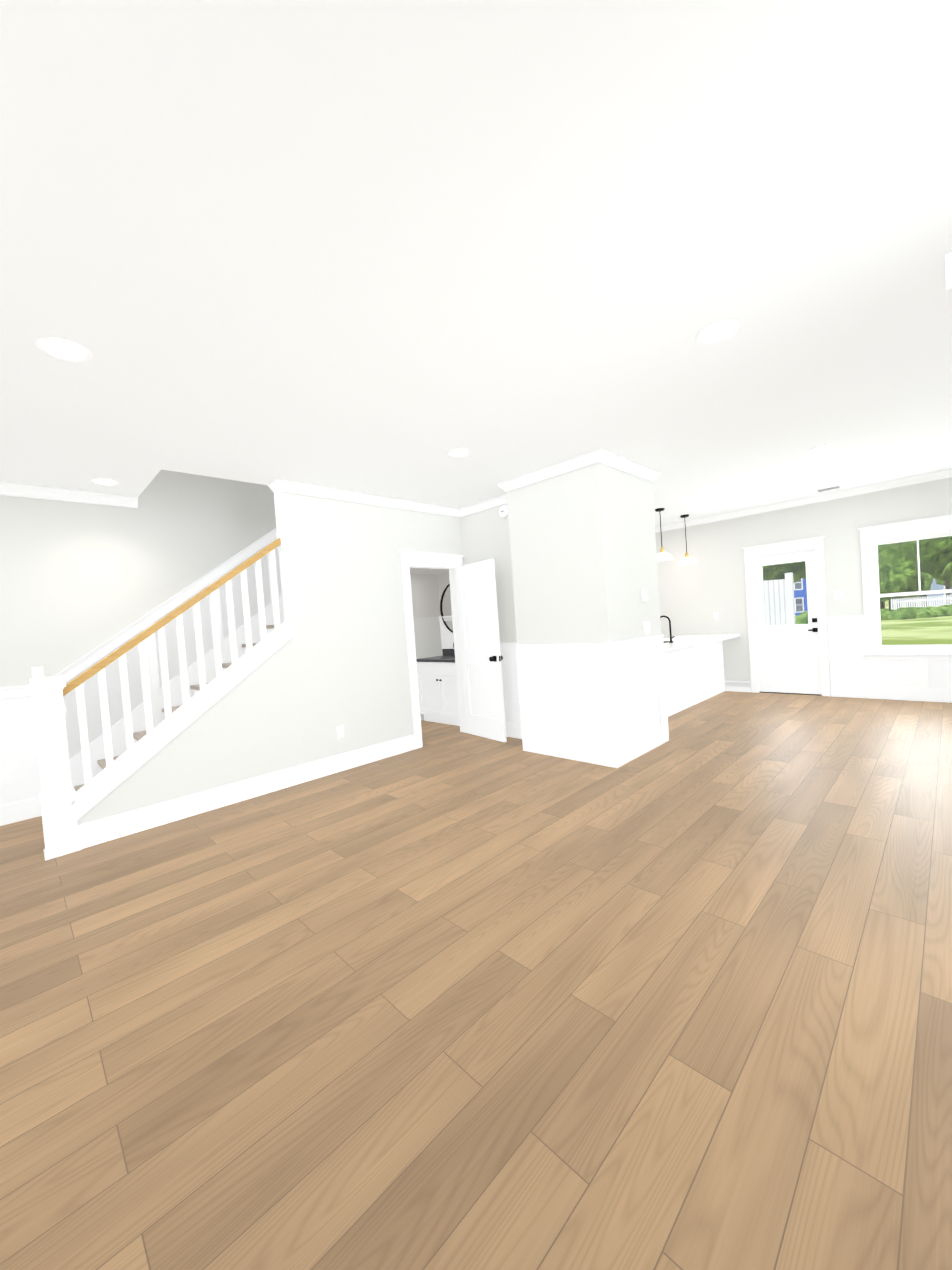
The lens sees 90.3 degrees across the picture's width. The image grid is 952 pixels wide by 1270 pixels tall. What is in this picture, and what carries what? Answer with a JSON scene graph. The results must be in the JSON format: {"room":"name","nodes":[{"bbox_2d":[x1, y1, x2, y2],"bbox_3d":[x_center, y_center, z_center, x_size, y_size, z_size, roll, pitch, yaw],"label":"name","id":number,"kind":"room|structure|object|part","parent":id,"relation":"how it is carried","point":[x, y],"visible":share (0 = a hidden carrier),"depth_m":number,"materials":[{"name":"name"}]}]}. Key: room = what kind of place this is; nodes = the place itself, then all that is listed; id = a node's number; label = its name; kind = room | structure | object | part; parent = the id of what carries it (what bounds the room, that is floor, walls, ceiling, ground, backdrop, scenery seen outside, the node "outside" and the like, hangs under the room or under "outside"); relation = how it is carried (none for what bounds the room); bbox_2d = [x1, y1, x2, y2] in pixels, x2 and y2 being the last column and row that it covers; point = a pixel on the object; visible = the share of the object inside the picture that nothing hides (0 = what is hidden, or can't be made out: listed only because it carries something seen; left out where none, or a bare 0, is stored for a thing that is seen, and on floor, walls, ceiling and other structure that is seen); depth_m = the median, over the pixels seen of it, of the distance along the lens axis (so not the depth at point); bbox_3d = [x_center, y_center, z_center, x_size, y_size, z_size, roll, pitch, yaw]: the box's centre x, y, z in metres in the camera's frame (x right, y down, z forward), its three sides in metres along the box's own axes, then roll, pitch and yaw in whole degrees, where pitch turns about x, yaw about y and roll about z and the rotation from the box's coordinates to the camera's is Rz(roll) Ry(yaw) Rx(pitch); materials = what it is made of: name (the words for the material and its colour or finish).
{"room":"living room","nodes":[
{"label":"living room","id":0,"kind":"room"},
{"bbox_2d":[0,469,442,720],"bbox_3d":[-2.142,-1.460,5.655,11.110,5.600,0.160,-6,2,-45],"label":"wall","id":1,"kind":"structure","parent":0,"point":[78,580],"depth_m":4.30,"materials":[{"name":"paint"}]},
{"bbox_2d":[0,685,41,825],"bbox_3d":[-4.661,1.056,2.930,3.040,1.092,0.032,-6,2,-45],"label":"wainscoting","id":2,"kind":"structure","parent":1,"relation":"attached to","point":[19,799],"depth_m":3.86,"materials":[{"name":"white wood"}]},
{"bbox_2d":[31,667,43,678],"bbox_3d":[-3.665,0.323,3.959,0.072,0.117,0.009,-6,2,-45],"label":"light switch","id":3,"kind":"object","parent":1,"relation":"attached to","point":[37,672],"visible":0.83,"depth_m":3.96,"materials":[{"name":"white plastic"}]},
{"bbox_2d":[0,482,137,507],"bbox_3d":[-4.529,-1.116,3.120,3.800,0.085,0.070,-6,2,-45],"label":"crown molding","id":4,"kind":"structure","parent":1,"relation":"attached to","point":[12,489],"depth_m":4.09,"materials":[{"name":"white wood"}]},
{"bbox_2d":[53,528,283,785],"bbox_3d":[-2.251,-0.518,5.375,4.030,4.256,0.032,-6,2,-45],"label":"stair railing","id":5,"kind":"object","parent":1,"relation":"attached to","point":[91,687],"depth_m":4.56,"materials":[{"name":"white wood"}]},
{"bbox_2d":[282,492,463,763],"bbox_3d":[-1.157,-1.509,4.992,3.900,5.600,0.150,-6,2,-45],"label":"wall","id":6,"kind":"structure","parent":0,"point":[348,614],"depth_m":4.72,"materials":[{"name":"white paint"}]},
{"bbox_2d":[337,725,343,737],"bbox_3d":[-1.322,0.942,4.620,0.072,0.117,0.007,-6,2,-45],"label":"outlet","id":7,"kind":"object","parent":6,"relation":"attached to","point":[340,731],"visible":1,"depth_m":4.62,"materials":[{"name":"white plastic"}]},
{"bbox_2d":[304,734,415,781],"bbox_3d":[-1.124,1.221,4.798,1.268,0.162,0.018,-6,2,-45],"label":"trim","id":8,"kind":"structure","parent":6,"relation":"attached to","point":[341,762],"depth_m":4.73,"materials":[{"name":"white wood"}]},
{"bbox_2d":[268,479,462,516],"bbox_3d":[-0.987,-1.419,5.015,2.280,0.085,0.090,-6,2,-45],"label":"crown molding","id":9,"kind":"structure","parent":6,"relation":"attached to","point":[277,485],"depth_m":4.78,"materials":[{"name":"white wood"}]},
{"bbox_2d":[455,559,506,741],"bbox_3d":[0.039,0.177,5.479,0.167,2.018,0.726,-5,2,-37],"label":"door leaf","id":10,"kind":"structure","parent":6,"relation":"in","point":[481,657],"depth_m":5.44,"materials":[{"name":"white wood"}]},
{"bbox_2d":[410,568,449,616],"bbox_3d":[-0.721,-0.140,6.170,1.820,2.740,1.028,-6,2,-45],"label":"wall","id":11,"kind":"structure","parent":0,"point":[443,578],"depth_m":6.89,"materials":[{"name":"white paint"}]},
{"bbox_2d":[410,574,442,648],"bbox_3d":[-1.036,0.193,6.527,1.550,2.099,0.060,-6,2,-45],"label":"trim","id":12,"kind":"structure","parent":11,"relation":"attached to","point":[425,596],"depth_m":6.89,"materials":[{"name":"white"}]},
{"bbox_2d":[440,583,452,632],"bbox_3d":[-0.255,-0.395,6.747,0.024,0.776,0.776,-6,2,-45],"label":"bathroom mirror","id":13,"kind":"object","parent":11,"relation":"attached to","point":[445,606],"visible":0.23,"depth_m":6.93,"materials":[{"name":"clear glass"}]},
{"bbox_2d":[441,616,453,648],"bbox_3d":[-0.150,0.126,6.702,0.040,2.099,1.000,-6,2,-45],"label":"wainscoting","id":14,"kind":"structure","parent":11,"relation":"attached to","point":[447,636],"depth_m":6.99,"materials":[{"name":"white"}]},
{"bbox_2d":[0,691,951,1269],"bbox_3d":[0.189,1.296,3.580,11.190,0.100,6.310,-6,2,-45],"label":"floor","id":15,"kind":"structure","parent":0,"point":[448,997],"depth_m":1.64,"materials":[{"name":"brown wood"}]},
{"bbox_2d":[28,530,305,860],"bbox_3d":[-1.853,-0.135,4.921,4.157,2.960,1.170,-6,2,-45],"label":"staircase","id":16,"kind":"structure","parent":15,"relation":"on","point":[230,734],"depth_m":3.72,"materials":[{"name":"white wood"}]},
{"bbox_3d":[-2.314,-0.265,3.784,1.596,1.265,0.100,-6,2,-45],"label":"handrail","id":17,"kind":"part","parent":16,"relation":"part of","materials":[{"name":"brown wood"}]},
{"bbox_2d":[416,642,459,725],"bbox_3d":[-0.305,0.622,6.536,0.557,1.141,1.001,-6,2,-45],"label":"bathroom vanity","id":18,"kind":"object","parent":15,"relation":"on","point":[437,685],"visible":0.54,"depth_m":6.43,"materials":[{"name":"white wood"}]},
{"bbox_2d":[660,615,739,716],"bbox_3d":[2.618,0.358,6.447,3.184,1.266,0.900,-6,2,-45],"label":"kitchen island","id":19,"kind":"object","parent":15,"relation":"on","point":[694,669],"depth_m":6.54,"materials":[{"name":"white wood"}]},
{"bbox_2d":[0,0,951,526],"bbox_3d":[-0.108,-2.961,3.456,11.190,2.960,6.310,-6,2,-45],"label":"ceiling","id":20,"kind":"structure","parent":0,"point":[394,248],"depth_m":1.73,"materials":[{"name":"white paint"}]},
{"bbox_2d":[36,337,92,362],"bbox_3d":[-1.893,-1.312,2.181,0.200,0.006,0.200,-6,2,-45],"label":"recessed light","id":21,"kind":"object","parent":20,"relation":"in","point":[64,349],"visible":1,"depth_m":2.17,"materials":[{"name":"white plastic"}]},
{"bbox_2d":[90,478,119,485],"bbox_3d":[-3.093,-1.280,3.948,0.200,0.006,0.200,-6,2,-45],"label":"recessed light","id":22,"kind":"object","parent":20,"relation":"in","point":[105,481],"visible":1,"depth_m":3.94,"materials":[{"name":"white plastic"}]},
{"bbox_2d":[447,448,470,457],"bbox_3d":[-0.137,-1.483,3.853,0.200,0.006,0.200,-6,2,-45],"label":"recessed light","id":23,"kind":"object","parent":20,"relation":"in","point":[459,452],"visible":1,"depth_m":3.85,"materials":[{"name":"white plastic"}]},
{"bbox_2d":[496,451,591,495],"bbox_3d":[0.631,-1.515,4.459,0.095,0.085,1.100,-6,2,-45],"label":"crown molding","id":24,"kind":"structure","parent":20,"relation":"attached to","point":[583,460],"depth_m":4.40,"materials":[{"name":"white wood"}]},
{"bbox_2d":[592,448,661,481],"bbox_3d":[1.442,-1.571,4.419,1.195,0.085,0.070,-6,2,-45],"label":"crown molding","id":25,"kind":"structure","parent":20,"relation":"attached to","point":[607,458],"depth_m":4.32,"materials":[{"name":"white wood"}]},
{"bbox_2d":[655,508,673,561],"bbox_3d":[2.571,-1.394,6.569,0.284,0.720,0.284,-6,2,-45],"label":"pendant light","id":26,"kind":"object","parent":20,"relation":"hanging from","point":[662,556],"visible":0.88,"depth_m":6.51,"materials":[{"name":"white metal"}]},
{"bbox_2d":[678,514,696,565],"bbox_3d":[3.174,-1.438,7.153,0.284,0.750,0.284,-6,2,-45],"label":"pendant light","id":27,"kind":"object","parent":20,"relation":"hanging from","point":[687,560],"visible":1,"depth_m":7.10,"materials":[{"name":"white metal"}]},
{"bbox_2d":[696,320,739,343],"bbox_3d":[1.226,-1.536,2.403,0.200,0.006,0.200,-6,2,-45],"label":"recessed light","id":28,"kind":"object","parent":20,"relation":"in","point":[717,332],"visible":1,"depth_m":2.40,"materials":[{"name":"white plastic"}]},
{"bbox_2d":[809,444,835,451],"bbox_3d":[3.201,-1.732,4.378,0.200,0.006,0.200,-6,2,-45],"label":"recessed light","id":29,"kind":"object","parent":20,"relation":"in","point":[822,447],"visible":0.96,"depth_m":4.37,"materials":[{"name":"white plastic"}]},
{"bbox_2d":[814,485,842,492],"bbox_3d":[4.495,-1.869,6.035,0.220,0.009,0.270,-6,2,-45],"label":"ceiling vent","id":30,"kind":"object","parent":20,"relation":"in","point":[828,488],"visible":1,"depth_m":6.01,"materials":[{"name":"white plastic"}]},
{"bbox_2d":[945,251,951,289],"bbox_3d":[2.102,-1.584,2.013,0.320,0.009,0.150,-6,2,-45],"label":"ceiling vent","id":31,"kind":"object","parent":20,"relation":"in","point":[948,264],"visible":1,"depth_m":2.04,"materials":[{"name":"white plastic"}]},
{"bbox_2d":[460,503,516,642],"bbox_3d":[0.320,-0.194,5.534,0.130,2.740,1.078,-6,2,-45],"label":"wall","id":32,"kind":"structure","parent":0,"point":[485,534],"depth_m":5.46,"materials":[{"name":"white paint"}]},
{"bbox_2d":[460,496,506,515],"bbox_3d":[0.182,-1.512,5.401,0.070,0.085,1.010,-6,2,-45],"label":"crown molding","id":33,"kind":"structure","parent":32,"relation":"attached to","point":[499,500],"depth_m":5.49,"materials":[{"name":"white wood"}]},
{"bbox_2d":[499,505,507,517],"bbox_3d":[0.308,-1.390,5.309,0.036,0.132,0.132,-6,2,-45],"label":"smoke detector","id":34,"kind":"object","parent":32,"relation":"attached to","point":[503,511],"visible":0.92,"depth_m":5.29,"materials":[{"name":"white plastic"}]},
{"bbox_2d":[500,643,519,738],"bbox_3d":[0.326,0.633,5.495,0.032,1.092,1.062,-6,2,-45],"label":"trim","id":35,"kind":"structure","parent":32,"relation":"attached to","point":[508,676],"depth_m":5.45,"materials":[{"name":"white wood"}]},
{"bbox_2d":[507,462,660,644],"bbox_3d":[1.143,-0.231,4.854,1.055,2.740,1.045,-6,2,-45],"label":"wall","id":36,"kind":"structure","parent":0,"point":[583,554],"depth_m":4.42,"materials":[{"name":"white paint"}]},
{"bbox_2d":[512,642,623,767],"bbox_3d":[0.836,0.627,4.494,0.057,1.092,1.077,-6,2,-45],"label":"wainscoting","id":37,"kind":"structure","parent":36,"relation":"attached to","point":[600,695],"depth_m":4.43,"materials":[{"name":"white wood"}]},
{"bbox_2d":[616,635,668,763],"bbox_3d":[1.583,0.574,4.510,1.030,1.092,0.047,-6,2,-45],"label":"wainscoting","id":38,"kind":"structure","parent":36,"relation":"attached to","point":[642,663],"depth_m":4.50,"materials":[{"name":"white wood"}]},
{"bbox_2d":[641,590,646,600],"bbox_3d":[1.632,-0.388,4.593,0.076,0.110,0.022,-6,2,-45],"label":"light switch","id":39,"kind":"object","parent":36,"relation":"attached to","point":[644,595],"visible":1,"depth_m":4.57,"materials":[{"name":"white plastic"}]},
{"bbox_2d":[644,622,649,633],"bbox_3d":[1.676,-0.074,4.633,0.118,0.117,0.009,-6,2,-45],"label":"light switch","id":40,"kind":"object","parent":36,"relation":"attached to","point":[646,627],"visible":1,"depth_m":4.62,"materials":[{"name":"white plastic"}]},
{"bbox_2d":[655,477,951,695],"bbox_3d":[3.967,-0.502,7.386,0.160,2.740,5.910,-6,2,-45],"label":"wall","id":41,"kind":"structure","parent":0,"point":[693,599],"depth_m":7.13,"materials":[{"name":"white paint"}]},
{"bbox_2d":[713,612,718,619],"bbox_3d":[3.787,-0.304,7.467,0.009,0.117,0.072,-6,2,-45],"label":"light switch","id":42,"kind":"object","parent":41,"relation":"attached to","point":[716,616],"visible":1,"depth_m":7.46,"materials":[{"name":"white plastic"}]},
{"bbox_2d":[724,681,750,691],"bbox_3d":[4.037,0.788,7.308,0.032,0.162,0.365,-6,2,-45],"label":"trim","id":43,"kind":"structure","parent":41,"relation":"attached to","point":[737,686],"depth_m":7.30,"materials":[{"name":"white wood"}]},
{"bbox_2d":[655,469,951,532],"bbox_3d":[3.762,-1.817,7.299,0.070,0.085,5.820,-6,2,-45],"label":"crown molding","id":44,"kind":"structure","parent":41,"relation":"attached to","point":[943,474],"depth_m":6.41,"materials":[{"name":"white wood"}]},
{"bbox_2d":[834,590,844,598],"bbox_3d":[4.872,-0.546,6.349,0.009,0.117,0.118,-6,2,-45],"label":"light switch","id":45,"kind":"object","parent":41,"relation":"attached to","point":[839,594],"visible":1,"depth_m":6.34,"materials":[{"name":"white plastic"}]},
{"bbox_2d":[870,530,951,651],"bbox_3d":[5.484,-0.523,5.848,0.150,1.440,0.890,-6,2,-45],"label":"window","id":46,"kind":"structure","parent":41,"relation":"in","point":[876,596],"depth_m":5.94,"materials":[{"name":"white"}]},
{"label":"outside","id":47,"kind":"structure","parent":0,"visible":0},
{"bbox_2d":[762,536,951,644],"bbox_3d":[23.791,-11.911,37.977,150.000,21.765,140.000,-6,2,-45],"label":"outdoor view","id":48,"kind":"object","parent":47,"point":[901,627],"depth_m":28.81,"materials":[{"name":"green plant"}]},
{"bbox_3d":[2.280,-0.211,1.438,10.950,2.740,0.160,-6,2,-45],"label":"wall","id":49,"kind":"structure","parent":0,"visible":0},
{"bbox_2d":[399,551,466,748],"bbox_3d":[-0.466,0.138,5.570,0.942,2.186,0.174,-6,2,-45],"label":"door frame","id":50,"kind":"structure","parent":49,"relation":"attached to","point":[413,559],"depth_m":5.33,"materials":[{"name":"white wood"}]},
{"bbox_2d":[742,536,829,695],"bbox_3d":[4.494,-0.245,6.853,0.200,2.185,1.005,-6,2,-45],"label":"door frame","id":51,"kind":"structure","parent":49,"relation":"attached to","point":[816,543],"depth_m":6.69,"materials":[{"name":"white wood"}]},
{"bbox_2d":[753,550,821,695],"bbox_3d":[4.482,-0.164,6.837,0.090,2.025,0.765,-6,2,-45],"label":"exterior door","id":52,"kind":"structure","parent":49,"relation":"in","point":[789,659],"depth_m":6.83,"materials":[{"name":"white wood"}]},
{"bbox_2d":[858,515,951,659],"bbox_3d":[5.407,-0.551,5.773,0.060,1.710,1.110,-6,2,-45],"label":"window frame","id":53,"kind":"structure","parent":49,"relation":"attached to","point":[940,523],"depth_m":5.99,"materials":[{"name":"white wood"}]}
]}

